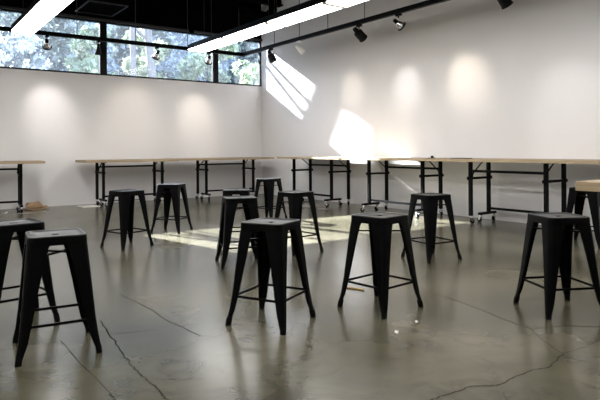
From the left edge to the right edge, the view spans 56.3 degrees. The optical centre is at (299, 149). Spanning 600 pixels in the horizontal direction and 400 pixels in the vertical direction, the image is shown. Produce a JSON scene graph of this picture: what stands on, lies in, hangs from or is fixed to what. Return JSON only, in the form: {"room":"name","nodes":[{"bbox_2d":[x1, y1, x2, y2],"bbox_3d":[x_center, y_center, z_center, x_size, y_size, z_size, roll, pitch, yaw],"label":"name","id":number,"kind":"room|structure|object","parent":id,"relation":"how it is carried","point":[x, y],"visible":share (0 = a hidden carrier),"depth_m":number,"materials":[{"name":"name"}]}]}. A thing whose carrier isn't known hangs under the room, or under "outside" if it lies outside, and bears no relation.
{"room":"art studio","nodes":[
{"label":"art studio","id":0,"kind":"room"},
{"bbox_2d":[0,0,261,209],"bbox_3d":[-5.887,-1.332,10.875,12.258,5.200,0.090,0,0,-36],"label":"wall","id":1,"kind":"structure","parent":0,"point":[58,119],"depth_m":12.36,"materials":[{"name":"paint"}]},
{"bbox_2d":[0,8,99,74],"bbox_3d":[-5.104,-2.158,11.443,2.002,1.157,0.075,0,0,-36],"label":"window","id":2,"kind":"structure","parent":1,"relation":"in","point":[5,10],"depth_m":11.53,"materials":[{"name":"black"}]},
{"bbox_2d":[0,5,261,40],"bbox_3d":[-3.423,-2.773,12.583,6.068,0.050,0.050,0,0,-36],"label":"trim","id":3,"kind":"structure","parent":1,"relation":"attached to","point":[1,6],"depth_m":12.24,"materials":[{"name":"grey metal"}]},
{"bbox_2d":[99,21,212,82],"bbox_3d":[-3.208,-2.171,12.819,2.683,1.157,0.075,0,0,-36],"label":"window","id":4,"kind":"structure","parent":1,"relation":"in","point":[102,25],"depth_m":12.11,"materials":[{"name":"black"}]},
{"bbox_2d":[211,40,261,86],"bbox_3d":[-1.563,-2.181,14.013,1.383,1.157,0.075,0,0,-36],"label":"window","id":5,"kind":"structure","parent":1,"relation":"in","point":[214,57],"depth_m":13.71,"materials":[{"name":"black"}]},
{"bbox_2d":[235,0,275,18],"bbox_3d":[-0.851,-3.168,11.881,0.549,0.896,1.349,0,0,27],"label":"flexible duct","id":6,"kind":"object","parent":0,"point":[241,4],"visible":0.77,"depth_m":11.61,"materials":[{"name":"black paint"}]},
{"bbox_2d":[0,194,599,399],"bbox_3d":[-0.974,1.186,4.050,12.168,0.101,16.709,0,0,-36],"label":"floor","id":7,"kind":"structure","parent":0,"point":[162,309],"depth_m":3.63,"materials":[{"name":"concrete"}]},
{"bbox_2d":[0,160,44,212],"bbox_3d":[-5.811,0.695,10.143,2.145,0.945,0.805,0,0,-30],"label":"work table","id":8,"kind":"object","parent":7,"relation":"on","point":[19,208],"visible":1,"depth_m":10.26,"materials":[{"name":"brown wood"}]},
{"bbox_2d":[0,218,59,321],"bbox_3d":[-1.900,0.813,3.737,0.441,0.660,0.441,0,0,-43],"label":"metal stool","id":9,"kind":"object","parent":7,"relation":"on","point":[20,226],"visible":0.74,"depth_m":3.69,"materials":[{"name":"black metal"}]},
{"bbox_2d":[23,205,49,209],"bbox_3d":[-5.117,1.138,10.910,0.448,0.050,0.290,0,0,-42],"label":"cardboard sheet","id":10,"kind":"object","parent":7,"relation":"on","point":[45,206],"visible":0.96,"depth_m":10.91,"materials":[{"name":"brown cardboard"}]},
{"bbox_2d":[25,201,43,207],"bbox_3d":[-5.188,1.065,10.964,0.323,0.126,0.226,0,0,-36],"label":"box","id":11,"kind":"object","parent":10,"relation":"on","point":[36,203],"visible":1,"depth_m":10.89,"materials":[{"name":"brown cardboard"}]},
{"bbox_2d":[12,228,102,367],"bbox_3d":[-1.401,0.809,3.225,0.441,0.660,0.441,0,0,-29],"label":"metal stool","id":12,"kind":"object","parent":7,"relation":"on","point":[37,244],"visible":1,"depth_m":3.12,"materials":[{"name":"black metal"}]},
{"bbox_2d":[76,205,99,207],"bbox_3d":[-4.280,1.152,11.341,0.346,0.012,0.410,0,0,-42],"label":"sheet","id":13,"kind":"object","parent":7,"relation":"on","point":[81,206],"visible":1,"depth_m":11.24,"materials":[{"name":"paper"}]},
{"bbox_2d":[100,189,153,250],"bbox_3d":[-2.035,0.814,6.611,0.441,0.660,0.441,0,0,37],"label":"metal stool","id":14,"kind":"object","parent":7,"relation":"on","point":[126,199],"visible":1,"depth_m":6.55,"materials":[{"name":"black metal"}]},
{"bbox_2d":[75,159,178,206],"bbox_3d":[-3.607,0.683,11.804,1.925,0.940,0.805,0,0,-36],"label":"work table","id":15,"kind":"object","parent":7,"relation":"on","point":[104,161],"visible":0.76,"depth_m":11.63,"materials":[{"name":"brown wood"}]},
{"bbox_2d":[150,183,192,233],"bbox_3d":[-1.783,0.812,7.819,0.441,0.660,0.441,0,0,14],"label":"metal stool","id":16,"kind":"object","parent":7,"relation":"on","point":[169,190],"visible":0.98,"depth_m":7.69,"materials":[{"name":"black metal"}]},
{"bbox_2d":[165,157,273,199],"bbox_3d":[-1.830,0.670,13.089,2.450,0.945,0.813,0,0,-36],"label":"work table","id":17,"kind":"object","parent":7,"relation":"on","point":[243,159],"visible":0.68,"depth_m":12.96,"materials":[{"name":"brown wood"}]},
{"bbox_2d":[217,188,249,247],"bbox_3d":[-0.748,0.805,6.657,0.441,0.660,0.441,0,0,-4],"label":"metal stool","id":18,"kind":"object","parent":7,"relation":"on","point":[235,191],"visible":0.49,"depth_m":6.50,"materials":[{"name":"black metal"}]},
{"bbox_2d":[215,195,258,268],"bbox_3d":[-0.594,0.804,5.580,0.441,0.660,0.441,0,0,-16],"label":"metal stool","id":19,"kind":"object","parent":7,"relation":"on","point":[229,203],"visible":0.82,"depth_m":5.45,"materials":[{"name":"black metal"}]},
{"bbox_2d":[225,217,315,334],"bbox_3d":[-0.187,0.802,3.702,0.441,0.660,0.441,0,0,28],"label":"metal stool","id":20,"kind":"object","parent":7,"relation":"on","point":[272,236],"visible":1,"depth_m":3.61,"materials":[{"name":"black metal"}]},
{"bbox_2d":[254,178,286,217],"bbox_3d":[-0.503,0.804,9.145,0.441,0.660,0.441,0,0,34],"label":"metal stool","id":21,"kind":"object","parent":7,"relation":"on","point":[268,183],"visible":0.83,"depth_m":9.06,"materials":[{"name":"black metal"}]},
{"bbox_2d":[274,190,323,255],"bbox_3d":[-0.043,0.801,6.247,0.441,0.660,0.441,0,0,-41],"label":"metal stool","id":22,"kind":"object","parent":7,"relation":"on","point":[295,197],"visible":0.71,"depth_m":6.18,"materials":[{"name":"black metal"}]},
{"bbox_2d":[277,156,350,206],"bbox_3d":[0.447,0.643,11.682,0.805,0.970,2.105,0,0,-36],"label":"work table","id":23,"kind":"object","parent":7,"relation":"on","point":[293,158],"visible":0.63,"depth_m":11.30,"materials":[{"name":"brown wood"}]},
{"bbox_2d":[337,211,423,319],"bbox_3d":[0.574,0.797,4.016,0.441,0.660,0.441,0,0,-42],"label":"metal stool","id":24,"kind":"object","parent":7,"relation":"on","point":[380,224],"visible":1,"depth_m":3.95,"materials":[{"name":"black metal"}]},
{"bbox_2d":[341,157,447,218],"bbox_3d":[1.770,0.634,9.850,0.817,0.970,2.265,0,0,-36],"label":"work table","id":25,"kind":"object","parent":7,"relation":"on","point":[440,175],"visible":0.84,"depth_m":9.74,"materials":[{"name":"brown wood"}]},
{"bbox_2d":[401,193,461,263],"bbox_3d":[1.351,0.792,5.783,0.441,0.660,0.441,0,0,-28],"label":"metal stool","id":26,"kind":"object","parent":7,"relation":"on","point":[430,204],"visible":0.93,"depth_m":5.68,"materials":[{"name":"black metal"}]},
{"bbox_2d":[436,158,599,223],"bbox_3d":[3.181,0.625,7.933,0.826,0.970,2.475,0,0,-36],"label":"work table","id":27,"kind":"object","parent":7,"relation":"on","point":[545,162],"visible":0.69,"depth_m":7.83,"materials":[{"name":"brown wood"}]},
{"bbox_2d":[513,212,599,319],"bbox_3d":[1.807,0.789,3.924,0.441,0.660,0.441,0,0,-8],"label":"metal stool","id":28,"kind":"object","parent":7,"relation":"on","point":[557,227],"visible":1,"depth_m":3.78,"materials":[{"name":"black metal"}]},
{"bbox_2d":[566,187,599,247],"bbox_3d":[3.367,0.779,6.579,0.441,0.660,0.441,0,0,-44],"label":"metal stool","id":29,"kind":"object","parent":7,"relation":"on","point":[576,199],"visible":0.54,"depth_m":6.45,"materials":[{"name":"black metal"}]},
{"bbox_2d":[575,180,599,191],"bbox_3d":[2.302,0.629,1.902,0.805,0.973,2.345,0,0,-36],"label":"work table","id":30,"kind":"object","parent":7,"relation":"on","point":[590,185],"visible":1,"depth_m":2.58,"materials":[{"name":"brown wood"}]},
{"bbox_2d":[261,0,599,229],"bbox_3d":[3.996,-1.395,7.613,0.090,5.200,16.799,0,0,-36],"label":"wall","id":31,"kind":"structure","parent":0,"point":[461,78],"depth_m":9.67,"materials":[{"name":"paint"}]},
{"bbox_2d":[244,0,282,6],"bbox_3d":[-5.378,-3.685,10.076,12.168,0.500,0.180,0,0,-36],"label":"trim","id":32,"kind":"structure","parent":31,"relation":"attached to","point":[262,2],"depth_m":13.33,"materials":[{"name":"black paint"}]},
{"bbox_3d":[-1.008,-4.063,4.050,12.348,0.200,16.889,0,0,-36],"label":"ceiling","id":33,"kind":"structure","parent":0,"visible":0},
{"bbox_2d":[11,0,72,33],"bbox_3d":[-0.808,-3.013,4.254,0.370,1.904,13.812,0,0,-36],"label":"pendant light","id":34,"kind":"object","parent":33,"relation":"hanging from","point":[38,13],"visible":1,"depth_m":8.59,"materials":[{"name":"white plastic"}]},
{"bbox_2d":[11,14,50,33],"bbox_3d":[-4.426,-2.052,9.248,0.362,0.022,1.440,0,0,-36],"label":"diffuser","id":35,"kind":"object","parent":34,"relation":"attached to","point":[29,24],"depth_m":9.18,"materials":[{"name":"white plastic"}]},
{"bbox_2d":[29,0,72,16],"bbox_3d":[-3.528,-2.058,8.010,0.362,0.022,1.440,0,0,-36],"label":"diffuser","id":36,"kind":"object","parent":34,"relation":"attached to","point":[42,8],"depth_m":8.12,"materials":[{"name":"white plastic"}]},
{"bbox_2d":[75,0,127,16],"bbox_3d":[-4.042,-3.394,11.415,0.770,1.100,1.030,0,0,-36],"label":"duct","id":37,"kind":"object","parent":33,"relation":"hanging from","point":[110,8],"visible":1,"depth_m":11.33,"materials":[{"name":"black metal"}]},
{"bbox_2d":[0,0,243,56],"bbox_3d":[-3.802,-3.017,10.883,6.260,1.856,0.060,0,0,-36],"label":"track","id":38,"kind":"object","parent":33,"relation":"hanging from","point":[2,28],"visible":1,"depth_m":11.10,"materials":[{"name":"black metal"}]},
{"bbox_2d":[42,35,51,49],"bbox_3d":[-4.632,-1.949,10.292,0.180,0.270,0.204,0,0,-36],"label":"track spotlight","id":39,"kind":"object","parent":38,"relation":"hanging from","point":[46,46],"visible":1,"depth_m":10.26,"materials":[{"name":"silver metal"}]},
{"bbox_2d":[95,40,100,54],"bbox_3d":[-3.893,-1.950,10.837,0.140,0.278,0.136,0,0,13],"label":"track spotlight","id":40,"kind":"object","parent":38,"relation":"hanging from","point":[98,51],"visible":1,"depth_m":10.79,"materials":[{"name":"black metal"}]},
{"bbox_2d":[152,47,159,59],"bbox_3d":[-2.938,-1.960,11.521,0.176,0.270,0.204,0,0,-36],"label":"track spotlight","id":41,"kind":"object","parent":38,"relation":"hanging from","point":[155,56],"visible":1,"depth_m":11.48,"materials":[{"name":"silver metal"}]},
{"bbox_2d":[205,52,211,64],"bbox_3d":[-1.979,-1.966,12.218,0.179,0.270,0.203,0,0,-36],"label":"track spotlight","id":42,"kind":"object","parent":38,"relation":"hanging from","point":[208,61],"visible":1,"depth_m":12.18,"materials":[{"name":"silver metal"}]},
{"bbox_2d":[188,0,366,51],"bbox_3d":[1.887,-3.030,6.210,0.420,1.904,13.812,0,0,-36],"label":"pendant light","id":43,"kind":"object","parent":33,"relation":"hanging from","point":[309,9],"visible":1,"depth_m":9.29,"materials":[{"name":"white plastic"}]},
{"bbox_2d":[188,38,237,51],"bbox_3d":[-1.731,-2.070,11.204,0.412,0.022,1.440,0,0,-36],"label":"diffuser","id":44,"kind":"object","parent":43,"relation":"attached to","point":[213,43],"depth_m":11.13,"materials":[{"name":"white plastic"}]},
{"bbox_2d":[223,23,281,40],"bbox_3d":[-0.833,-2.075,9.966,0.412,0.022,1.440,0,0,-36],"label":"diffuser","id":45,"kind":"object","parent":43,"relation":"attached to","point":[255,29],"depth_m":9.91,"materials":[{"name":"white plastic"}]},
{"bbox_2d":[268,3,341,25],"bbox_3d":[0.066,-2.081,8.727,0.412,0.022,1.440,0,0,-36],"label":"diffuser","id":46,"kind":"object","parent":43,"relation":"attached to","point":[312,10],"depth_m":8.63,"materials":[{"name":"white plastic"}]},
{"bbox_2d":[326,0,366,6],"bbox_3d":[0.965,-2.087,7.489,0.412,0.022,1.440,0,0,-36],"label":"diffuser","id":47,"kind":"object","parent":43,"relation":"attached to","point":[340,3],"depth_m":7.93,"materials":[{"name":"white plastic"}]},
{"bbox_2d":[242,0,449,55],"bbox_3d":[1.602,-3.052,8.713,0.060,1.856,9.800,0,0,-36],"label":"track","id":48,"kind":"object","parent":33,"relation":"hanging from","point":[426,3],"visible":1,"depth_m":9.76,"materials":[{"name":"black metal"}]},
{"bbox_2d":[267,48,276,62],"bbox_3d":[-0.578,-1.957,11.756,0.201,0.306,0.190,0,0,-36],"label":"track spotlight","id":49,"kind":"object","parent":48,"relation":"hanging from","point":[271,56],"visible":1,"depth_m":11.70,"materials":[{"name":"black metal"}]},
{"bbox_2d":[294,40,304,54],"bbox_3d":[-0.004,-1.982,10.954,0.228,0.264,0.156,0,0,-36],"label":"track spotlight","id":50,"kind":"object","parent":48,"relation":"hanging from","point":[301,50],"visible":1,"depth_m":10.92,"materials":[{"name":"white metal"}]},
{"bbox_2d":[353,24,366,41],"bbox_3d":[1.019,-1.973,9.546,0.282,0.294,0.182,0,0,-36],"label":"track spotlight","id":51,"kind":"object","parent":48,"relation":"hanging from","point":[360,35],"visible":1,"depth_m":9.50,"materials":[{"name":"black metal"}]},
{"bbox_2d":[393,13,405,30],"bbox_3d":[1.561,-1.990,8.794,0.210,0.268,0.183,0,0,-36],"label":"track spotlight","id":52,"kind":"object","parent":48,"relation":"hanging from","point":[400,25],"visible":1,"depth_m":8.76,"materials":[{"name":"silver metal"}]},
{"bbox_2d":[497,0,512,8],"bbox_3d":[2.652,-1.978,7.303,0.257,0.306,0.187,0,0,-36],"label":"track spotlight","id":53,"kind":"object","parent":48,"relation":"hanging from","point":[504,4],"visible":1,"depth_m":7.26,"materials":[{"name":"black metal"}]},
{"label":"outside","id":54,"kind":"structure","parent":0,"visible":0},
{"bbox_2d":[9,13,257,80],"bbox_3d":[-15.075,-12.724,37.688,48.000,28.640,54.000,0,0,-36],"label":"hillside","id":55,"kind":"structure","parent":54,"point":[179,39],"depth_m":33.12,"materials":[{"name":"green plant"}]},
{"bbox_2d":[0,25,52,69],"bbox_3d":[-9.437,-1.300,17.943,2.220,5.587,2.970,0,0,19],"label":"leafy tree","id":56,"kind":"object","parent":55,"relation":"on","point":[20,55],"visible":0.19,"depth_m":18.06,"materials":[{"name":"green plant"}]},
{"bbox_2d":[0,11,85,69],"bbox_3d":[-10.682,-3.706,22.622,3.949,6.014,3.059,0,0,-19],"label":"leafy tree","id":57,"kind":"object","parent":55,"relation":"on","point":[60,25],"visible":0.17,"depth_m":22.70,"materials":[{"name":"green plant"}]},
{"bbox_2d":[63,23,117,74],"bbox_3d":[-6.987,-1.434,19.559,2.418,5.823,2.336,0,0,-36],"label":"leafy tree","id":58,"kind":"object","parent":55,"relation":"on","point":[84,61],"visible":0.24,"depth_m":18.94,"materials":[{"name":"green plant"}]},
{"bbox_2d":[0,13,257,80],"bbox_3d":[-10.575,-7.292,34.065,25.284,7.552,10.851,0,0,-36],"label":"undergrowth","id":59,"kind":"object","parent":55,"relation":"on","point":[174,60],"visible":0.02,"depth_m":32.92,"materials":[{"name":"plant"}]},
{"bbox_2d":[130,27,156,77],"bbox_3d":[-4.711,-3.435,17.085,3.033,9.819,1.378,0,0,-36],"label":"bare tree","id":60,"kind":"object","parent":55,"relation":"on","point":[147,35],"visible":0.08,"depth_m":17.16,"materials":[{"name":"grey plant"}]},
{"bbox_2d":[108,25,180,78],"bbox_3d":[-7.016,-3.853,26.020,3.814,5.862,3.445,0,0,-36],"label":"leafy tree","id":61,"kind":"object","parent":55,"relation":"on","point":[120,51],"visible":0.2,"depth_m":25.74,"materials":[{"name":"green plant"}]},
{"bbox_2d":[121,28,169,77],"bbox_3d":[-6.003,-1.766,22.102,2.316,5.874,2.161,0,0,-36],"label":"leafy tree","id":62,"kind":"object","parent":55,"relation":"on","point":[141,64],"visible":0.17,"depth_m":21.71,"materials":[{"name":"green plant"}]},
{"bbox_2d":[174,42,240,82],"bbox_3d":[-4.091,-1.874,24.060,3.006,6.067,2.612,0,0,-36],"label":"leafy tree","id":63,"kind":"object","parent":55,"relation":"on","point":[194,63],"visible":0.38,"depth_m":23.34,"materials":[{"name":"green plant"}]},
{"bbox_2d":[218,41,257,84],"bbox_3d":[-3.161,-4.347,30.155,3.556,5.800,4.437,0,0,-10],"label":"leafy tree","id":64,"kind":"object","parent":55,"relation":"on","point":[253,58],"visible":0.07,"depth_m":29.73,"materials":[{"name":"green plant"}]},
{"bbox_2d":[230,60,261,84],"bbox_3d":[-1.426,-2.022,26.238,3.981,6.129,3.270,0,0,-36],"label":"leafy tree","id":65,"kind":"object","parent":55,"relation":"on","point":[250,71],"visible":0.1,"depth_m":25.30,"materials":[{"name":"green plant"}]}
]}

